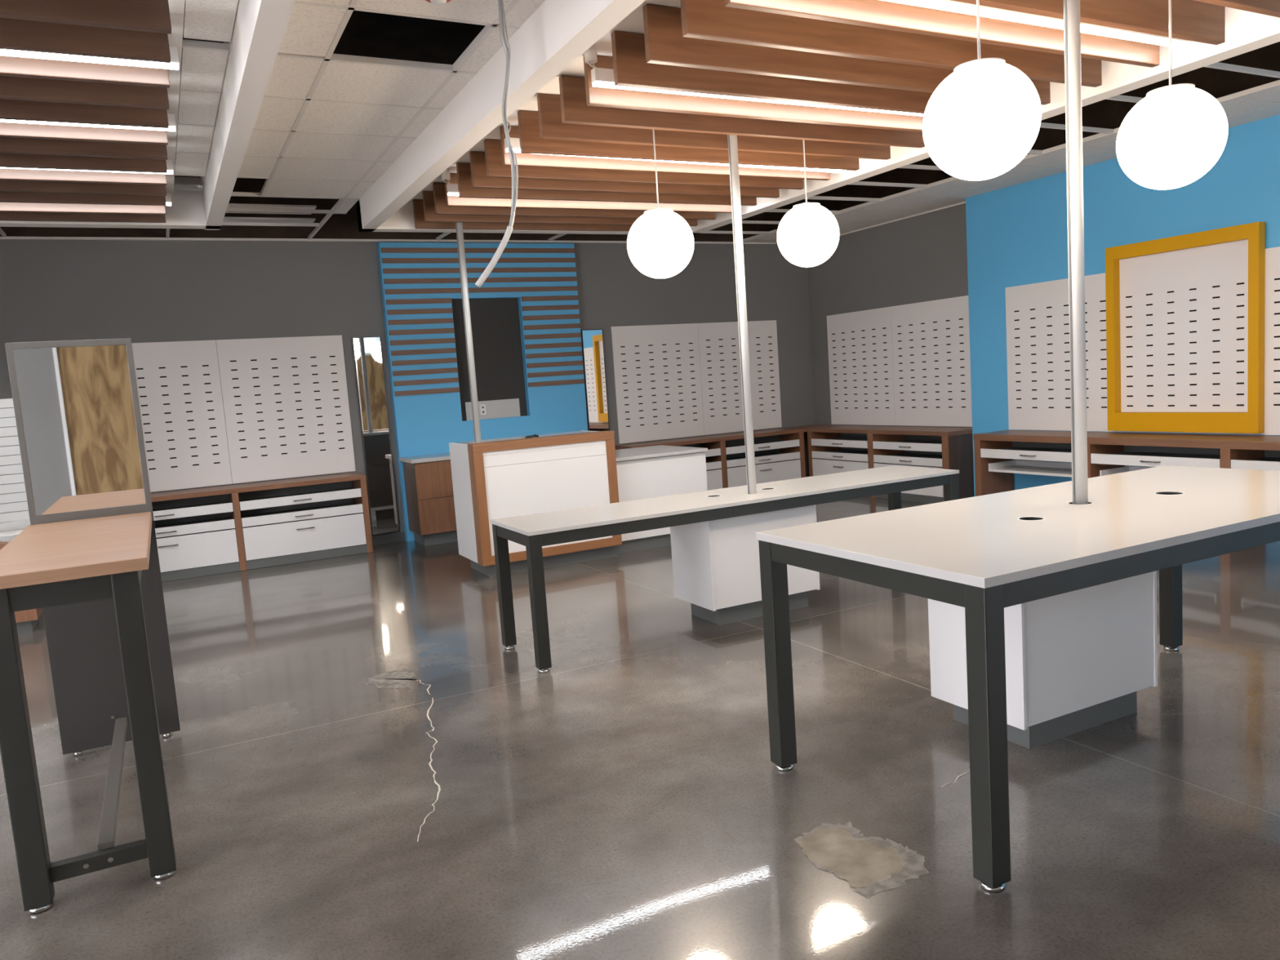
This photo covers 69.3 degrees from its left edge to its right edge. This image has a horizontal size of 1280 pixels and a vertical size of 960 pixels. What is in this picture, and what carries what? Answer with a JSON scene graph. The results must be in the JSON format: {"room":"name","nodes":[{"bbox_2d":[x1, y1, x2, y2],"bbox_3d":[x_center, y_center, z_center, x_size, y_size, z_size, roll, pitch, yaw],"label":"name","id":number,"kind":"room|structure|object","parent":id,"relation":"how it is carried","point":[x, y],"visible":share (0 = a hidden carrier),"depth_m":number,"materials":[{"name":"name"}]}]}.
{"room":"empty optical store","nodes":[
{"label":"empty optical store","id":0,"kind":"room"},
{"bbox_2d":[0,240,815,560],"bbox_3d":[-3.188,-0.837,9.382,12.600,3.110,0.150,-7,7,-27],"label":"wall","id":1,"kind":"structure","parent":0,"point":[141,291],"depth_m":9.13,"materials":[{"name":"grey paint"}]},
{"bbox_2d":[131,335,355,492],"bbox_3d":[-3.989,-0.648,8.885,2.327,1.380,0.014,-7,7,-27],"label":"display","id":2,"kind":"object","parent":1,"relation":"attached to","point":[286,406],"visible":0.84,"depth_m":8.96,"materials":[{"name":"white"}]},
{"bbox_2d":[351,336,399,535],"bbox_3d":[-2.719,-0.451,9.543,0.281,2.029,0.022,-7,7,-27],"label":"wall mirror","id":3,"kind":"object","parent":1,"relation":"attached to","point":[367,351],"visible":1,"depth_m":9.54,"materials":[{"name":"grey mirror"}]},
{"bbox_2d":[371,531,405,545],"bbox_3d":[-2.662,0.613,9.669,0.412,0.100,0.011,-7,7,-27],"label":"baseboard","id":4,"kind":"structure","parent":1,"relation":"attached to","point":[396,536],"depth_m":9.68,"materials":[{"name":"grey"}]},
{"bbox_2d":[377,242,587,542],"bbox_3d":[-1.600,-0.999,10.043,2.150,3.072,0.113,-7,7,-27],"label":"wall","id":5,"kind":"structure","parent":1,"relation":"attached to","point":[525,315],"depth_m":9.96,"materials":[{"name":"blue paint"}]},
{"bbox_2d":[480,404,486,414],"bbox_3d":[-1.702,-0.764,10.044,0.062,0.110,0.005,-7,7,-27],"label":"outlet","id":6,"kind":"object","parent":5,"relation":"attached to","point":[482,406],"depth_m":10.04,"materials":[{"name":"white plastic"}]},
{"bbox_2d":[581,328,609,431],"bbox_3d":[-0.482,-0.720,10.682,0.265,2.013,0.022,-7,7,-28],"label":"wall mirror","id":7,"kind":"object","parent":1,"relation":"attached to","point":[593,345],"visible":0.59,"depth_m":10.63,"materials":[{"name":"grey mirror"}]},
{"bbox_2d":[610,320,782,444],"bbox_3d":[0.743,-1.225,11.296,2.327,1.360,0.014,-7,7,-27],"label":"display","id":8,"kind":"object","parent":1,"relation":"attached to","point":[672,380],"visible":0.9,"depth_m":11.22,"materials":[{"name":"white"}]},
{"bbox_2d":[0,496,1279,959],"bbox_3d":[-0.371,1.087,4.320,12.600,0.002,12.055,-7,7,-27],"label":"floor","id":9,"kind":"structure","parent":0,"point":[359,765],"depth_m":3.45,"materials":[{"name":"concrete"}]},
{"bbox_2d":[0,541,42,633],"bbox_3d":[-5.048,0.821,6.620,1.290,0.671,0.540,-7,7,-27],"label":"base cabinet","id":10,"kind":"object","parent":9,"relation":"on","point":[26,620],"visible":0.1,"depth_m":6.70,"materials":[{"name":"brown wood"}]},
{"bbox_2d":[0,398,30,542],"bbox_3d":[-4.886,-0.025,6.462,1.020,1.020,0.130,-7,7,-27],"label":"wall panel","id":11,"kind":"object","parent":10,"relation":"on","point":[14,510],"visible":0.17,"depth_m":6.67,"materials":[{"name":"grey"}]},
{"bbox_2d":[0,337,180,915],"bbox_3d":[-2.108,0.357,3.516,0.482,1.860,1.550,-7,7,-27],"label":"table","id":12,"kind":"object","parent":9,"relation":"on","point":[87,554],"visible":1,"depth_m":4.03,"materials":[{"name":"brown wood"}]},
{"bbox_2d":[13,344,146,515],"bbox_3d":[-2.486,-0.227,4.122,0.430,0.726,0.007,-7,7,-27],"label":"mirror glass","id":13,"kind":"object","parent":12,"relation":"attached to","point":[77,414],"depth_m":4.12,"materials":[{"name":"grey"}]},
{"bbox_2d":[151,493,240,582],"bbox_3d":[-4.367,0.539,8.499,1.193,0.728,0.480,-7,7,-27],"label":"base cabinet","id":14,"kind":"object","parent":9,"relation":"on","point":[196,536],"visible":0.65,"depth_m":8.48,"materials":[{"name":"white wood"}]},
{"bbox_2d":[152,501,228,511],"bbox_3d":[-4.363,0.307,8.497,1.098,0.057,0.396,-7,7,-27],"label":"tray","id":15,"kind":"object","parent":14,"relation":"on","point":[193,505],"depth_m":8.62,"materials":[{"name":"grey"}]},
{"bbox_2d":[155,517,231,528],"bbox_3d":[-4.353,0.461,8.514,1.098,0.058,0.396,-7,7,-27],"label":"tray","id":16,"kind":"object","parent":14,"relation":"on","point":[192,522],"depth_m":8.59,"materials":[{"name":"grey"}]},
{"bbox_2d":[155,528,232,538],"bbox_3d":[-4.339,0.664,8.536,1.098,0.279,0.396,-7,7,-27],"label":"drawer","id":17,"kind":"object","parent":14,"relation":"on","point":[224,533],"depth_m":8.50,"materials":[{"name":"grey"}]},
{"bbox_2d":[229,479,373,570],"bbox_3d":[-3.299,0.406,9.043,1.217,0.728,0.480,-7,7,-27],"label":"base cabinet","id":18,"kind":"object","parent":9,"relation":"on","point":[278,526],"visible":0.88,"depth_m":8.92,"materials":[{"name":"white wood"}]},
{"bbox_2d":[151,471,366,502],"bbox_3d":[-3.860,0.088,8.746,2.412,0.044,0.448,-7,7,-27],"label":"countertop","id":19,"kind":"structure","parent":18,"relation":"on","point":[200,492],"depth_m":8.72,"materials":[{"name":"brown wood"}]},
{"bbox_2d":[239,487,353,506],"bbox_3d":[-3.320,0.178,9.028,1.067,0.057,0.396,-7,7,-27],"label":"tray","id":20,"kind":"object","parent":18,"relation":"on","point":[318,494],"depth_m":8.95,"materials":[{"name":"grey"}]},
{"bbox_2d":[240,502,355,519],"bbox_3d":[-3.310,0.331,9.045,1.067,0.058,0.396,-7,7,-27],"label":"tray","id":21,"kind":"object","parent":18,"relation":"on","point":[318,509],"depth_m":8.99,"materials":[{"name":"grey"}]},
{"bbox_2d":[241,513,357,554],"bbox_3d":[-3.296,0.535,9.067,1.067,0.279,0.396,-7,7,-27],"label":"drawer","id":22,"kind":"object","parent":18,"relation":"on","point":[336,532],"depth_m":8.87,"materials":[{"name":"grey"}]},
{"bbox_2d":[399,452,457,546],"bbox_3d":[-1.551,0.126,9.805,1.790,0.887,0.532,-7,7,-27],"label":"cabinet","id":23,"kind":"object","parent":9,"relation":"on","point":[428,478],"visible":0.27,"depth_m":9.30,"materials":[{"name":"brown wood"}]},
{"bbox_2d":[448,430,622,577],"bbox_3d":[-0.896,0.163,7.959,1.247,1.121,0.695,-7,7,-27],"label":"reception desk","id":24,"kind":"object","parent":9,"relation":"on","point":[495,478],"depth_m":7.66,"materials":[{"name":"white laminate"}]},
{"bbox_2d":[455,222,481,442],"bbox_3d":[-1.417,-1.244,7.640,0.090,2.152,0.090,-7,7,-27],"label":"pole","id":25,"kind":"object","parent":24,"relation":"on","point":[459,226],"visible":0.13,"depth_m":7.62,"materials":[{"name":"grey metal"}]},
{"bbox_2d":[615,444,707,554],"bbox_3d":[0.002,0.158,8.684,0.994,0.854,0.895,-7,7,-27],"label":"counter","id":26,"kind":"object","parent":9,"relation":"on","point":[660,470],"visible":0.44,"depth_m":8.30,"materials":[{"name":"grey laminate"}]},
{"bbox_2d":[676,443,722,490],"bbox_3d":[0.380,-0.050,10.916,1.130,0.728,0.480,-7,7,-27],"label":"base cabinet","id":27,"kind":"object","parent":9,"relation":"on","point":[714,477],"visible":0.15,"depth_m":10.94,"materials":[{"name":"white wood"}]},
{"bbox_2d":[489,465,959,673],"bbox_3d":[0.663,0.463,5.850,3.083,0.770,0.629,-7,7,-27],"label":"display table","id":28,"kind":"object","parent":9,"relation":"on","point":[534,531],"visible":0.83,"depth_m":5.41,"materials":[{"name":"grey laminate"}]},
{"bbox_2d":[727,134,756,493],"bbox_3d":[0.620,-1.040,5.635,0.090,2.402,0.090,-7,7,-27],"label":"pole","id":29,"kind":"object","parent":28,"relation":"on","point":[732,140],"visible":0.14,"depth_m":5.62,"materials":[{"name":"grey metal"}]},
{"bbox_2d":[670,504,820,625],"bbox_3d":[0.666,0.470,5.896,0.795,0.745,0.479,-7,7,-27],"label":"base cabinet","id":30,"kind":"object","parent":9,"relation":"on","point":[716,563],"visible":0.48,"depth_m":5.65,"materials":[{"name":"white laminate"}]},
{"bbox_2d":[702,431,805,488],"bbox_3d":[1.423,-0.179,11.447,1.225,0.728,0.480,-7,7,-27],"label":"base cabinet","id":31,"kind":"object","parent":9,"relation":"on","point":[780,457],"visible":0.72,"depth_m":11.34,"materials":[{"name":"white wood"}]},
{"bbox_2d":[615,424,831,449],"bbox_3d":[1.105,-0.528,11.275,2.924,0.044,0.448,-7,7,-27],"label":"countertop","id":32,"kind":"structure","parent":31,"relation":"on","point":[718,437],"depth_m":11.05,"materials":[{"name":"brown wood"}]},
{"bbox_2d":[725,440,782,447],"bbox_3d":[1.401,-0.407,11.433,1.045,0.057,0.396,-7,7,-27],"label":"drawer","id":33,"kind":"object","parent":31,"relation":"on","point":[741,443],"depth_m":11.37,"materials":[{"name":"grey"}]},
{"bbox_2d":[726,452,784,460],"bbox_3d":[1.412,-0.254,11.449,1.045,0.058,0.396,-7,7,-27],"label":"drawer","id":34,"kind":"object","parent":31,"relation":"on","point":[758,455],"depth_m":11.42,"materials":[{"name":"grey"}]},
{"bbox_2d":[726,460,787,468],"bbox_3d":[1.426,-0.050,11.472,1.045,0.279,0.396,-7,7,-27],"label":"drawer","id":35,"kind":"object","parent":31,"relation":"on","point":[777,464],"depth_m":11.32,"materials":[{"name":"grey"}]},
{"bbox_2d":[807,431,868,476],"bbox_3d":[2.555,-0.226,11.167,0.520,0.728,1.100,-7,7,-27],"label":"base cabinet","id":36,"kind":"object","parent":9,"relation":"on","point":[828,453],"visible":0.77,"depth_m":11.26,"materials":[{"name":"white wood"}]},
{"bbox_2d":[824,458,868,462],"bbox_3d":[2.591,-0.096,11.155,0.437,0.279,0.990,-7,7,-27],"label":"drawer","id":37,"kind":"object","parent":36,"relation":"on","point":[826,460],"depth_m":11.03,"materials":[{"name":"grey"}]},
{"bbox_2d":[826,449,867,453],"bbox_3d":[2.577,-0.300,11.133,0.437,0.058,0.990,-7,7,-27],"label":"drawer","id":38,"kind":"object","parent":36,"relation":"on","point":[828,451],"depth_m":11.26,"materials":[{"name":"grey wood"}]},
{"bbox_2d":[827,437,867,440],"bbox_3d":[2.566,-0.453,11.117,0.437,0.057,0.990,-7,7,-27],"label":"drawer","id":39,"kind":"object","parent":36,"relation":"on","point":[828,438],"depth_m":11.24,"materials":[{"name":"grey"}]},
{"bbox_2d":[866,433,973,503],"bbox_3d":[3.090,-0.151,10.135,0.520,0.728,1.230,-7,7,-27],"label":"base cabinet","id":40,"kind":"object","parent":9,"relation":"on","point":[955,451],"visible":0.67,"depth_m":9.86,"materials":[{"name":"brown wood"}]},
{"bbox_2d":[806,425,972,435],"bbox_3d":[2.824,-0.571,10.591,0.489,0.044,2.336,-7,7,-27],"label":"countertop","id":41,"kind":"structure","parent":40,"relation":"on","point":[902,430],"depth_m":10.31,"materials":[{"name":"brown wood"}]},
{"bbox_2d":[888,453,942,458],"bbox_3d":[3.094,-0.227,10.135,0.437,0.058,1.003,-7,7,-27],"label":"tray","id":42,"kind":"object","parent":40,"relation":"on","point":[891,455],"depth_m":10.22,"materials":[{"name":"grey"}]},
{"bbox_2d":[889,463,942,467],"bbox_3d":[3.108,-0.023,10.157,0.437,0.279,1.003,-7,7,-27],"label":"tray","id":43,"kind":"object","parent":40,"relation":"on","point":[900,464],"depth_m":9.99,"materials":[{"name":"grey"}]},
{"bbox_2d":[891,440,942,444],"bbox_3d":[3.083,-0.380,10.118,0.437,0.057,1.003,-7,7,-27],"label":"tray","id":44,"kind":"object","parent":40,"relation":"on","point":[893,442],"depth_m":10.18,"materials":[{"name":"grey"}]},
{"bbox_2d":[755,465,1279,893],"bbox_3d":[1.805,0.553,3.602,2.459,0.921,1.091,-7,7,-27],"label":"display table","id":45,"kind":"object","parent":9,"relation":"on","point":[984,555],"visible":0.98,"depth_m":3.08,"materials":[{"name":"white laminate"}]},
{"bbox_2d":[1019,517,1043,519],"bbox_3d":[1.429,0.205,3.380,0.083,0.125,0.083,-7,7,-27],"label":"cable grommet","id":46,"kind":"object","parent":45,"relation":"on","point":[1020,518],"depth_m":3.41,"materials":[{"name":"black plastic"}]},
{"bbox_2d":[1063,0,1088,504],"bbox_3d":[1.661,-0.932,3.530,0.090,2.302,0.090,-7,7,-27],"label":"pole","id":47,"kind":"object","parent":45,"relation":"on","point":[1072,23],"visible":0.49,"depth_m":3.52,"materials":[{"name":"grey metal"}]},
{"bbox_2d":[1155,492,1182,494],"bbox_3d":[2.137,0.118,3.737,0.097,0.125,0.097,-7,7,-27],"label":"cable grommet","id":48,"kind":"object","parent":45,"relation":"on","point":[1157,493],"depth_m":3.77,"materials":[{"name":"black plastic"}]},
{"bbox_2d":[973,440,1071,496],"bbox_3d":[3.722,-0.017,8.583,0.482,0.712,1.193,-7,7,-27],"label":"base cabinet","id":49,"kind":"object","parent":9,"relation":"on","point":[995,467],"visible":0.59,"depth_m":8.89,"materials":[{"name":"brown wood"}]},
{"bbox_2d":[988,459,1071,477],"bbox_3d":[3.752,-0.109,8.552,0.375,0.076,1.011,-7,7,-27],"label":"shelf","id":50,"kind":"object","parent":49,"relation":"attached to","point":[1015,466],"depth_m":8.71,"materials":[{"name":"white laminate"}]},
{"bbox_2d":[1000,446,1071,452],"bbox_3d":[3.737,-0.241,8.534,0.410,0.056,1.081,-7,7,-27],"label":"tray","id":51,"kind":"object","parent":49,"relation":"on","point":[1002,449],"depth_m":8.66,"materials":[{"name":"grey"}]},
{"bbox_2d":[973,430,1279,450],"bbox_3d":[4.246,-0.326,7.508,0.454,0.060,3.547,-7,7,-27],"label":"countertop","id":52,"kind":"structure","parent":49,"relation":"on","point":[1173,440],"depth_m":7.49,"materials":[{"name":"brown wood"}]},
{"bbox_2d":[1105,222,1265,433],"bbox_3d":[4.364,-1.173,7.485,0.080,1.566,1.254,-7,7,-27],"label":"picture frame","id":53,"kind":"object","parent":52,"relation":"on","point":[1252,421],"visible":1,"depth_m":7.31,"materials":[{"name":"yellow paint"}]},
{"bbox_2d":[928,570,1157,749],"bbox_3d":[1.660,0.554,3.827,0.789,0.890,0.474,-7,7,-27],"label":"base cabinet","id":54,"kind":"object","parent":9,"relation":"on","point":[1078,660],"visible":0.49,"depth_m":3.65,"materials":[{"name":"white laminate"}]},
{"bbox_2d":[1087,444,1220,478],"bbox_3d":[4.262,0.059,7.541,0.482,0.712,1.160,-7,7,-27],"label":"base cabinet","id":55,"kind":"object","parent":9,"relation":"on","point":[1102,460],"visible":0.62,"depth_m":7.67,"materials":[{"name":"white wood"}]},
{"bbox_2d":[1099,466,1154,475],"bbox_3d":[4.293,-0.032,7.509,0.375,0.076,0.978,-7,7,-27],"label":"shelf","id":56,"kind":"object","parent":55,"relation":"attached to","point":[1126,468],"depth_m":7.93,"materials":[{"name":"white laminate"}]},
{"bbox_2d":[1111,451,1220,458],"bbox_3d":[4.277,-0.164,7.491,0.410,0.056,1.048,-7,7,-27],"label":"tray","id":57,"kind":"object","parent":55,"relation":"on","point":[1114,455],"depth_m":7.53,"materials":[{"name":"grey"}]},
{"bbox_2d":[1220,448,1279,471],"bbox_3d":[4.794,0.134,6.513,0.482,0.712,1.160,-7,7,-27],"label":"base cabinet","id":58,"kind":"object","parent":9,"relation":"on","point":[1240,459],"visible":0.3,"depth_m":6.86,"materials":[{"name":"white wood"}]},
{"bbox_2d":[1249,457,1279,462],"bbox_3d":[4.793,-0.091,6.496,0.410,0.056,0.976,-7,7,-27],"label":"tray","id":59,"kind":"object","parent":58,"relation":"on","point":[1251,459],"depth_m":6.88,"materials":[{"name":"grey"}]},
{"bbox_2d":[0,0,1279,244],"bbox_3d":[-0.592,-2.467,3.888,12.600,1.425,12.157,-7,7,-27],"label":"ceiling","id":60,"kind":"structure","parent":0,"point":[295,120],"depth_m":5.58,"materials":[{"name":"tile"}]},
{"bbox_2d":[0,0,171,222],"bbox_3d":[-3.090,-1.510,2.250,3.487,0.231,8.191,-7,7,-27],"label":"ceiling panel","id":61,"kind":"object","parent":60,"relation":"attached to","point":[32,89],"visible":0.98,"depth_m":4.21,"materials":[{"name":"brown wood"}]},
{"bbox_2d":[0,159,173,173],"bbox_3d":[-4.288,-1.710,4.652,3.475,0.199,0.046,-7,7,-27],"label":"linear light","id":62,"kind":"object","parent":60,"relation":"hanging from","point":[169,162],"visible":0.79,"depth_m":5.36,"materials":[{"name":"white plastic"}]},
{"bbox_2d":[0,167,173,173],"bbox_3d":[-4.282,-1.619,4.662,3.469,0.014,0.040,-7,7,-27],"label":"diffuser","id":63,"kind":"object","parent":62,"relation":"attached to","point":[170,170],"depth_m":5.28,"materials":[{"name":"white plastic"}]},
{"bbox_2d":[0,113,175,131],"bbox_3d":[-3.856,-1.649,3.818,3.475,0.199,0.046,-7,7,-27],"label":"linear light","id":64,"kind":"object","parent":60,"relation":"hanging from","point":[171,122],"visible":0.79,"depth_m":4.47,"materials":[{"name":"white plastic"}]},
{"bbox_2d":[0,119,175,131],"bbox_3d":[-3.850,-1.558,3.829,3.469,0.014,0.040,-7,7,-27],"label":"diffuser","id":65,"kind":"object","parent":64,"relation":"attached to","point":[171,124],"depth_m":4.45,"materials":[{"name":"white plastic"}]},
{"bbox_2d":[0,46,179,70],"bbox_3d":[-3.425,-1.587,2.986,3.475,0.197,0.044,-7,7,-27],"label":"linear light","id":66,"kind":"object","parent":60,"relation":"hanging from","point":[174,64],"visible":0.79,"depth_m":3.64,"materials":[{"name":"white plastic"}]},
{"bbox_2d":[165,193,171,205],"bbox_3d":[-4.720,-1.772,5.485,3.475,0.199,0.046,-7,7,-27],"label":"linear light","id":67,"kind":"object","parent":60,"relation":"hanging from","point":[168,199],"visible":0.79,"depth_m":6.25,"materials":[{"name":"white plastic"}]},
{"bbox_2d":[425,0,451,5],"bbox_3d":[-0.806,-1.926,3.697,0.110,0.036,0.110,-7,7,-27],"label":"fire alarm","id":68,"kind":"object","parent":60,"relation":"attached to","point":[438,2],"visible":1,"depth_m":3.70,"materials":[{"name":"white plastic"}]},
{"bbox_2d":[441,168,458,195],"bbox_3d":[-0.259,-2.267,7.179,2.595,0.184,0.060,-7,7,-27],"label":"linear light","id":69,"kind":"object","parent":60,"relation":"hanging from","point":[452,188],"visible":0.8,"depth_m":6.61,"materials":[{"name":"white plastic"}]},
{"bbox_2d":[447,192,458,195],"bbox_3d":[-0.238,-2.185,7.196,2.554,0.014,0.040,-7,7,-27],"label":"diffuser","id":70,"kind":"object","parent":69,"relation":"attached to","point":[449,193],"depth_m":6.62,"materials":[{"name":"white plastic"}]},
{"bbox_2d":[475,0,518,287],"bbox_3d":[-0.616,-1.394,3.810,0.232,1.184,0.028,-7,7,-27],"label":"conduit","id":71,"kind":"object","parent":60,"relation":"hanging from","point":[506,237],"visible":1,"depth_m":3.83,"materials":[{"name":"grey metal"}]},
{"bbox_2d":[504,138,508,151],"bbox_3d":[-0.803,-1.982,5.502,0.019,0.071,0.046,-7,7,-27],"label":"linear light","id":72,"kind":"object","parent":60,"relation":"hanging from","point":[505,144],"depth_m":5.51,"materials":[{"name":"white plastic"}]},
{"bbox_2d":[509,137,520,152],"bbox_3d":[-0.753,-1.993,5.527,0.061,0.083,0.046,-7,7,-27],"label":"linear light","id":73,"kind":"object","parent":60,"relation":"hanging from","point":[515,144],"depth_m":5.51,"materials":[{"name":"white plastic"}]},
{"bbox_2d":[587,156,728,165],"bbox_3d":[0.125,-2.051,5.978,1.030,0.012,0.046,-7,7,-27],"label":"linear light","id":74,"kind":"object","parent":60,"relation":"in","point":[705,163],"depth_m":6.04,"materials":[{"name":"white plastic"}]},
{"bbox_2d":[505,148,846,173],"bbox_3d":[0.339,-2.092,6.087,2.554,0.038,0.040,-7,7,-27],"label":"diffuser","id":75,"kind":"object","parent":74,"relation":"attached to","point":[516,150],"depth_m":6.29,"materials":[{"name":"white plastic"}]},
{"bbox_2d":[626,129,693,278],"bbox_3d":[0.097,-1.669,5.301,0.386,1.014,0.386,-7,7,-27],"label":"globe pendant","id":76,"kind":"object","parent":60,"relation":"hanging from","point":[660,242],"visible":1,"depth_m":5.20,"materials":[{"name":"white glass"}]},
{"bbox_2d":[584,44,924,116],"bbox_3d":[0.893,-2.105,4.957,2.595,0.184,0.060,-7,7,-27],"label":"linear light","id":77,"kind":"object","parent":60,"relation":"hanging from","point":[601,77],"visible":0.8,"depth_m":4.53,"materials":[{"name":"white plastic"}]},
{"bbox_2d":[592,80,924,116],"bbox_3d":[0.914,-2.022,4.974,2.554,0.014,0.040,-7,7,-27],"label":"diffuser","id":78,"kind":"object","parent":77,"relation":"attached to","point":[607,84],"depth_m":4.76,"materials":[{"name":"white plastic"}]},
{"bbox_2d":[738,164,846,173],"bbox_3d":[1.062,-2.163,6.455,0.916,0.022,0.046,-7,7,-27],"label":"linear light","id":79,"kind":"object","parent":60,"relation":"in","point":[744,166],"depth_m":6.46,"materials":[{"name":"white plastic"}]},
{"bbox_2d":[777,139,839,266],"bbox_3d":[1.034,-1.815,5.776,0.386,0.955,0.386,-7,7,-27],"label":"globe pendant","id":80,"kind":"object","parent":60,"relation":"hanging from","point":[808,233],"visible":1,"depth_m":5.67,"materials":[{"name":"white glass"}]},
{"bbox_2d":[412,0,1279,231],"bbox_3d":[1.204,-2.037,4.385,2.495,0.231,8.504,-7,7,-27],"label":"ceiling panel","id":81,"kind":"object","parent":60,"relation":"attached to","point":[880,55],"visible":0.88,"depth_m":4.76,"materials":[{"name":"brown wood"}]},
{"bbox_2d":[882,0,1063,29],"bbox_3d":[1.373,-1.920,3.804,1.021,0.042,0.044,-7,7,-27],"label":"linear light","id":82,"kind":"object","parent":60,"relation":"hanging from","point":[1002,14],"depth_m":3.82,"materials":[{"name":"white plastic"}]},
{"bbox_2d":[922,0,1041,180],"bbox_3d":[1.160,-1.531,3.176,0.386,0.974,0.386,-7,7,-27],"label":"globe pendant","id":83,"kind":"object","parent":60,"relation":"hanging from","point":[984,118],"visible":1,"depth_m":3.08,"materials":[{"name":"white glass"}]},
{"bbox_2d":[1080,22,1191,48],"bbox_3d":[2.275,-2.032,4.263,0.785,0.043,0.044,-7,7,-27],"label":"linear light","id":84,"kind":"object","parent":60,"relation":"hanging from","point":[1086,28],"depth_m":4.24,"materials":[{"name":"white plastic"}]},
{"bbox_2d":[1115,0,1227,189],"bbox_3d":[2.088,-1.647,3.648,0.386,0.973,0.386,-7,7,-27],"label":"globe pendant","id":85,"kind":"object","parent":60,"relation":"hanging from","point":[1175,135],"visible":1,"depth_m":3.56,"materials":[{"name":"white glass"}]},
{"bbox_2d":[808,114,1279,496],"bbox_3d":[4.915,-1.123,6.898,0.325,3.110,11.955,-7,7,-27],"label":"wall","id":86,"kind":"structure","parent":0,"point":[987,244],"depth_m":9.01,"materials":[{"name":"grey paint"}]},
{"bbox_2d":[826,295,972,426],"bbox_3d":[2.940,-1.317,10.737,0.014,1.372,2.327,-7,7,-27],"label":"display","id":87,"kind":"object","parent":86,"relation":"attached to","point":[909,364],"visible":0.97,"depth_m":10.59,"materials":[{"name":"white"}]},
{"bbox_2d":[1004,239,1256,435],"bbox_3d":[4.133,-1.158,8.045,0.014,1.484,2.327,-7,7,-27],"label":"display","id":88,"kind":"object","parent":86,"relation":"attached to","point":[1184,313],"visible":0.91,"depth_m":7.77,"materials":[{"name":"white"}]},
{"bbox_2d":[1256,246,1279,435],"bbox_3d":[4.939,-0.997,6.500,0.014,1.388,1.162,-7,7,-27],"label":"display","id":89,"kind":"object","parent":86,"relation":"attached to","point":[1272,308],"visible":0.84,"depth_m":6.91,"materials":[{"name":"white"}]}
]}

